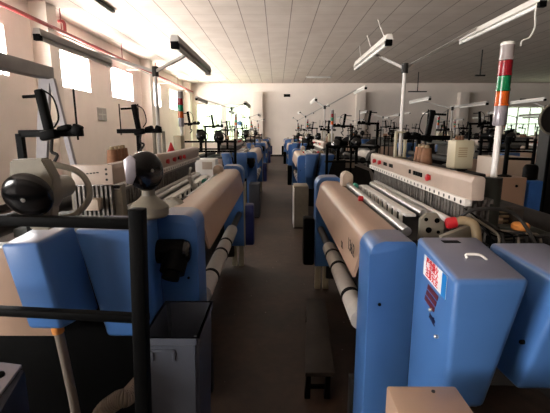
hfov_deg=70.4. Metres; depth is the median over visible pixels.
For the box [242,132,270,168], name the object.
loom
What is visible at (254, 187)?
box
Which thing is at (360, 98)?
trim
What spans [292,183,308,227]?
box
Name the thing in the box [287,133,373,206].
loom
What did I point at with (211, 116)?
stand
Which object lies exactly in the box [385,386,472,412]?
base cabinet
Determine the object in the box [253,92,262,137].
trim
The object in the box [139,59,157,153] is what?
trim
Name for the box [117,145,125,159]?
cone
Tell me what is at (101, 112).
notice
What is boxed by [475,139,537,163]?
stand
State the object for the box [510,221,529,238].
spool
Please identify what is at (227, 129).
stand
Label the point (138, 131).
stand
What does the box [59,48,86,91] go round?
window
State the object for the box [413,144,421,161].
cone
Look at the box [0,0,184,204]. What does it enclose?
wall
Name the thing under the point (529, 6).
work lamp
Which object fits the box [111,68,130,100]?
window
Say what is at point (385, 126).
stand
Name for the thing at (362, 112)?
work lamp
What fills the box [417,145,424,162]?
cone
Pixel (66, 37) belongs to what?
conduit pipe
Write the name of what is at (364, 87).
work lamp
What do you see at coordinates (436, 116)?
work lamp
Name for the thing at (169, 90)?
window
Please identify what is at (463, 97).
trim
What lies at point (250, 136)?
stand
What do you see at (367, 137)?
stand
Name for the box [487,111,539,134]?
work lamp
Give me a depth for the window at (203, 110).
23.55 m
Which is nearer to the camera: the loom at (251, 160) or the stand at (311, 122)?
the loom at (251, 160)
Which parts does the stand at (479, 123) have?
post, arm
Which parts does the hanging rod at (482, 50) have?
rod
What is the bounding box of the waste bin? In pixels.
[150,301,212,412]
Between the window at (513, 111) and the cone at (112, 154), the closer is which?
the cone at (112, 154)
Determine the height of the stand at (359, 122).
1.880 m
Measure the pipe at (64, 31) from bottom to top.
0.541 m
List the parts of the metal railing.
rail, rail, post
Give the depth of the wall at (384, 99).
23.21 m
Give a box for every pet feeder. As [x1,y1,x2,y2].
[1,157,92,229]
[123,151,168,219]
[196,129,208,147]
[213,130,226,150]
[243,130,249,139]
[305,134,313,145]
[315,133,320,138]
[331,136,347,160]
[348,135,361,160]
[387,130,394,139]
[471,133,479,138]
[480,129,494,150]
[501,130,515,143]
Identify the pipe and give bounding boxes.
[0,1,192,92]
[63,35,193,93]
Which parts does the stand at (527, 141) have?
post, rail, rail, post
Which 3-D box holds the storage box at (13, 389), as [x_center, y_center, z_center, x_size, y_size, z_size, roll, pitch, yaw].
[-0.999,0.916,1.304,0.290,0.803,0.200,0,11,0]
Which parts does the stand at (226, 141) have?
rail, rail, post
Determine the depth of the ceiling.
11.60 m
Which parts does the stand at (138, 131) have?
rod, post, arm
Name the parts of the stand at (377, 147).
post, rail, rail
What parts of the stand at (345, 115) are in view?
post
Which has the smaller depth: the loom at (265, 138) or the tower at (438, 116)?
the tower at (438, 116)
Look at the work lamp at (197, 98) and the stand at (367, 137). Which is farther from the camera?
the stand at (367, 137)
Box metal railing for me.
[0,207,151,412]
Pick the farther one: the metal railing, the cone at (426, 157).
the cone at (426, 157)
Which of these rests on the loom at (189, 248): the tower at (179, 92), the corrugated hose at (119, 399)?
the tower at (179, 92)
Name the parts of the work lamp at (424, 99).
post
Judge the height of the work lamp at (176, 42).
0.974 m
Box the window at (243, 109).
[225,104,250,139]
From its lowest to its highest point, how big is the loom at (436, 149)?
1.495 m
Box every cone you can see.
[107,146,118,163]
[114,146,122,160]
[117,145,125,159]
[121,145,128,156]
[167,142,174,151]
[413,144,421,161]
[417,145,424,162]
[420,145,431,164]
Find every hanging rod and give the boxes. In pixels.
[408,72,426,91]
[475,50,484,75]
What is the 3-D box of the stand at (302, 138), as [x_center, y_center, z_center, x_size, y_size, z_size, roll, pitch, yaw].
[1.263,-1.497,12.312,0.920,1.340,0.275,0,11,0]
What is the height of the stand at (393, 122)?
1.840 m
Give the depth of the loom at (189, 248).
2.02 m
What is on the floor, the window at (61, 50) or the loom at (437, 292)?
the loom at (437, 292)
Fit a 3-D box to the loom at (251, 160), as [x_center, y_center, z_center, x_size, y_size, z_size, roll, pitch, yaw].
[-1.042,-0.849,8.561,1.650,1.500,3.120,0,11,0]
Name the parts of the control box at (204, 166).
recessed panel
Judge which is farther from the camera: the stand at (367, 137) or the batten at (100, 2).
the stand at (367, 137)
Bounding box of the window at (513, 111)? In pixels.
[505,107,542,135]
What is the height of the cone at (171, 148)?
0.128 m
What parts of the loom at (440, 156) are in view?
arch plate, frame, heald frame, plate, plate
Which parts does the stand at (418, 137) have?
post, arm, rod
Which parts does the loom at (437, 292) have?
leg, leg, leg, frame, sley rail, heald frame, heald frame, gear plate, heald frame, heald frame, heald frame, handle, frame, guard panel, arch plate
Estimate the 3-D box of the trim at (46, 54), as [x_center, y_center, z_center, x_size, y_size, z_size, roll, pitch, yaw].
[-5.163,-2.369,9.040,0.380,4.300,0.400,0,11,0]
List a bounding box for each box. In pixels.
[0,362,29,412]
[249,182,259,217]
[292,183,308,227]
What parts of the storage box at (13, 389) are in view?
lid knob, lid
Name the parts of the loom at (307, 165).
guard panel, frame, plate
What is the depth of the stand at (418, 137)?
3.00 m
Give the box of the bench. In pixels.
[304,298,334,398]
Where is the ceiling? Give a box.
[26,0,549,82]
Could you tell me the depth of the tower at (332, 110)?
7.34 m
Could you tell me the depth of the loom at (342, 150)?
19.06 m
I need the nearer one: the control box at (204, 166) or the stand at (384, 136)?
the control box at (204, 166)
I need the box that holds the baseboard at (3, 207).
[0,204,9,211]
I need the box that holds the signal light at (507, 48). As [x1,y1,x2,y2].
[490,41,515,176]
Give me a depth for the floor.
3.07 m
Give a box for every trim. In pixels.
[27,1,71,177]
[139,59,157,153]
[183,82,192,147]
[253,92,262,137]
[354,92,365,136]
[455,92,469,133]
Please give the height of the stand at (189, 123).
1.880 m
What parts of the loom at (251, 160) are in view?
arch plate, guard panel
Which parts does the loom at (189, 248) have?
plate, arch plate, guard panel, panel, beam panel, plate, heald frame, heald frame, sley rail, drive motor, lever, leg, frame, leg, leg, edge panel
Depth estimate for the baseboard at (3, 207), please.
7.69 m
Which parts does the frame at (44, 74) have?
leg, leg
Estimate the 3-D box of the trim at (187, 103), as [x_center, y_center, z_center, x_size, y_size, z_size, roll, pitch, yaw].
[-5.091,-5.059,22.881,0.380,4.300,0.400,0,11,0]
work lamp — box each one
[32,28,211,153]
[195,96,250,139]
[228,110,260,135]
[243,116,264,133]
[297,104,329,136]
[310,85,366,140]
[353,0,547,157]
[360,110,399,134]
[382,112,410,122]
[409,96,488,140]
[422,105,458,134]
[434,116,463,131]
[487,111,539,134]
[510,97,549,107]
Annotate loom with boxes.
[0,136,254,412]
[198,133,266,202]
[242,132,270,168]
[256,132,271,153]
[282,132,299,154]
[283,132,314,169]
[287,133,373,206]
[302,140,549,412]
[340,132,370,154]
[354,135,411,173]
[408,133,519,199]
[414,132,454,151]
[492,132,538,150]
[502,139,537,163]
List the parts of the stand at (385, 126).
post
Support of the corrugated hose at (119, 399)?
on the floor
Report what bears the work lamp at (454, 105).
on the loom at (436, 149)
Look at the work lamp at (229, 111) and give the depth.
14.68 m
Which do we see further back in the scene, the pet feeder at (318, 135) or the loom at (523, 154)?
the pet feeder at (318, 135)
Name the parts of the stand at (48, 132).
post, arm, rod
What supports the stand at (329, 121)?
on the loom at (307, 165)
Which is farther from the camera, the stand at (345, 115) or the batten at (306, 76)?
the batten at (306, 76)
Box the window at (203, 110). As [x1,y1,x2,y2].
[196,104,221,140]
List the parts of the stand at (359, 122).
arm, post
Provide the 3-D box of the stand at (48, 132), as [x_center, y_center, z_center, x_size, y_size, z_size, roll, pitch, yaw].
[-1.133,0.288,2.054,0.364,1.750,0.110,0,11,0]
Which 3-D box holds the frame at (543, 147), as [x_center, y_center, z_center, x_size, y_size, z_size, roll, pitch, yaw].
[3.269,-0.286,4.716,0.510,1.862,0.400,0,11,0]
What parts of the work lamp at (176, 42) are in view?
arm, post, arm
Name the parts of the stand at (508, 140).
arm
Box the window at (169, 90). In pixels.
[169,90,176,109]
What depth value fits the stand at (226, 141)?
6.52 m
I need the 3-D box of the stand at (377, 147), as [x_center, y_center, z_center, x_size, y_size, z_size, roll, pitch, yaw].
[1.232,-0.344,6.383,0.920,1.340,0.275,0,11,0]
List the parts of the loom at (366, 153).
arch plate, frame, heald frame, plate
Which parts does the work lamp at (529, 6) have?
arm, post, arm, cord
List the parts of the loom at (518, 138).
heald frame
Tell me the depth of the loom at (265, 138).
19.32 m
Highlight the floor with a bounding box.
[0,157,549,412]
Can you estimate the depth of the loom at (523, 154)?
8.65 m
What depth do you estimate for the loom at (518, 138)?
14.21 m
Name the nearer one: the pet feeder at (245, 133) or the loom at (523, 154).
the loom at (523, 154)
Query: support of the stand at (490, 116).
on the floor
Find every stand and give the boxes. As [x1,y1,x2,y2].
[15,88,83,231]
[117,104,161,151]
[184,111,199,132]
[184,139,236,163]
[203,114,223,157]
[220,121,235,134]
[226,135,255,145]
[302,138,321,146]
[307,122,317,133]
[320,120,335,135]
[325,144,380,174]
[333,114,353,172]
[349,134,370,152]
[357,110,378,181]
[379,120,391,153]
[383,135,413,154]
[388,122,398,155]
[403,109,449,160]
[436,120,451,140]
[461,122,471,131]
[466,111,489,169]
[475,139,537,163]
[480,114,494,139]
[497,137,533,176]
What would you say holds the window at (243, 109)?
in the wall at (384, 99)
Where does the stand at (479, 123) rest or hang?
on the floor
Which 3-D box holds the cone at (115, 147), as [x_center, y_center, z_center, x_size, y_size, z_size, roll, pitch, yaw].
[-1.049,-0.332,2.579,0.080,0.135,0.080,0,11,0]
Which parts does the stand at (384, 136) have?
post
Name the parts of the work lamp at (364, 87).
post, arm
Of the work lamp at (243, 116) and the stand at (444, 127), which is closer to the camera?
the stand at (444, 127)
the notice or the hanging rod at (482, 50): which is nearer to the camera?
the notice
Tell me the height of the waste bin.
0.750 m
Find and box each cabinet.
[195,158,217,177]
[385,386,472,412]
[476,155,530,176]
[486,174,526,223]
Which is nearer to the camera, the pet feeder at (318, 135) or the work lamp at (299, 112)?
the pet feeder at (318, 135)
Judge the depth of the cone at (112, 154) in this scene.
2.46 m
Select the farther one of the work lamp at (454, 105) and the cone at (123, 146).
the work lamp at (454, 105)
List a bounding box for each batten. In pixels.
[93,0,114,13]
[306,76,331,77]
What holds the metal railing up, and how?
on the floor
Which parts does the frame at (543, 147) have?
plate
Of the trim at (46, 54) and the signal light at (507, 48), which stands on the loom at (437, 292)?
the signal light at (507, 48)
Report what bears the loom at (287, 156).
on the floor
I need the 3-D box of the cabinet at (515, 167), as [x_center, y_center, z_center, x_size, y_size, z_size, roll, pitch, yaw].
[2.451,0.089,4.309,0.380,1.280,0.350,0,11,0]
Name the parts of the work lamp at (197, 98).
post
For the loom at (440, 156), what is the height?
1.500 m
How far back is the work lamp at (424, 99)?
8.84 m
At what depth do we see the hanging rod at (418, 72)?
18.73 m
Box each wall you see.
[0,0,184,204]
[191,83,549,154]
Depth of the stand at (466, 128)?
12.63 m
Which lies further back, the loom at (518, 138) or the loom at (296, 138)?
the loom at (296, 138)
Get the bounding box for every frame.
[0,52,76,164]
[535,104,549,213]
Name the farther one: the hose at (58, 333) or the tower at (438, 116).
the tower at (438, 116)
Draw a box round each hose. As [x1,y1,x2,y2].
[51,327,80,412]
[92,377,134,412]
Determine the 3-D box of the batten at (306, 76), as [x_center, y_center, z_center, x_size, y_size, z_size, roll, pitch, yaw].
[2.256,-6.661,20.087,1.300,0.088,0.100,0,11,0]
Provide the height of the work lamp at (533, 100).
1.204 m
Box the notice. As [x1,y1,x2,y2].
[97,107,106,120]
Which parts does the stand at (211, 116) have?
post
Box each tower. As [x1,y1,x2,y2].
[177,90,183,135]
[235,114,236,132]
[330,109,333,141]
[436,115,439,132]
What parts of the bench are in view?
leg, leg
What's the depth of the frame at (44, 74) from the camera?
3.98 m

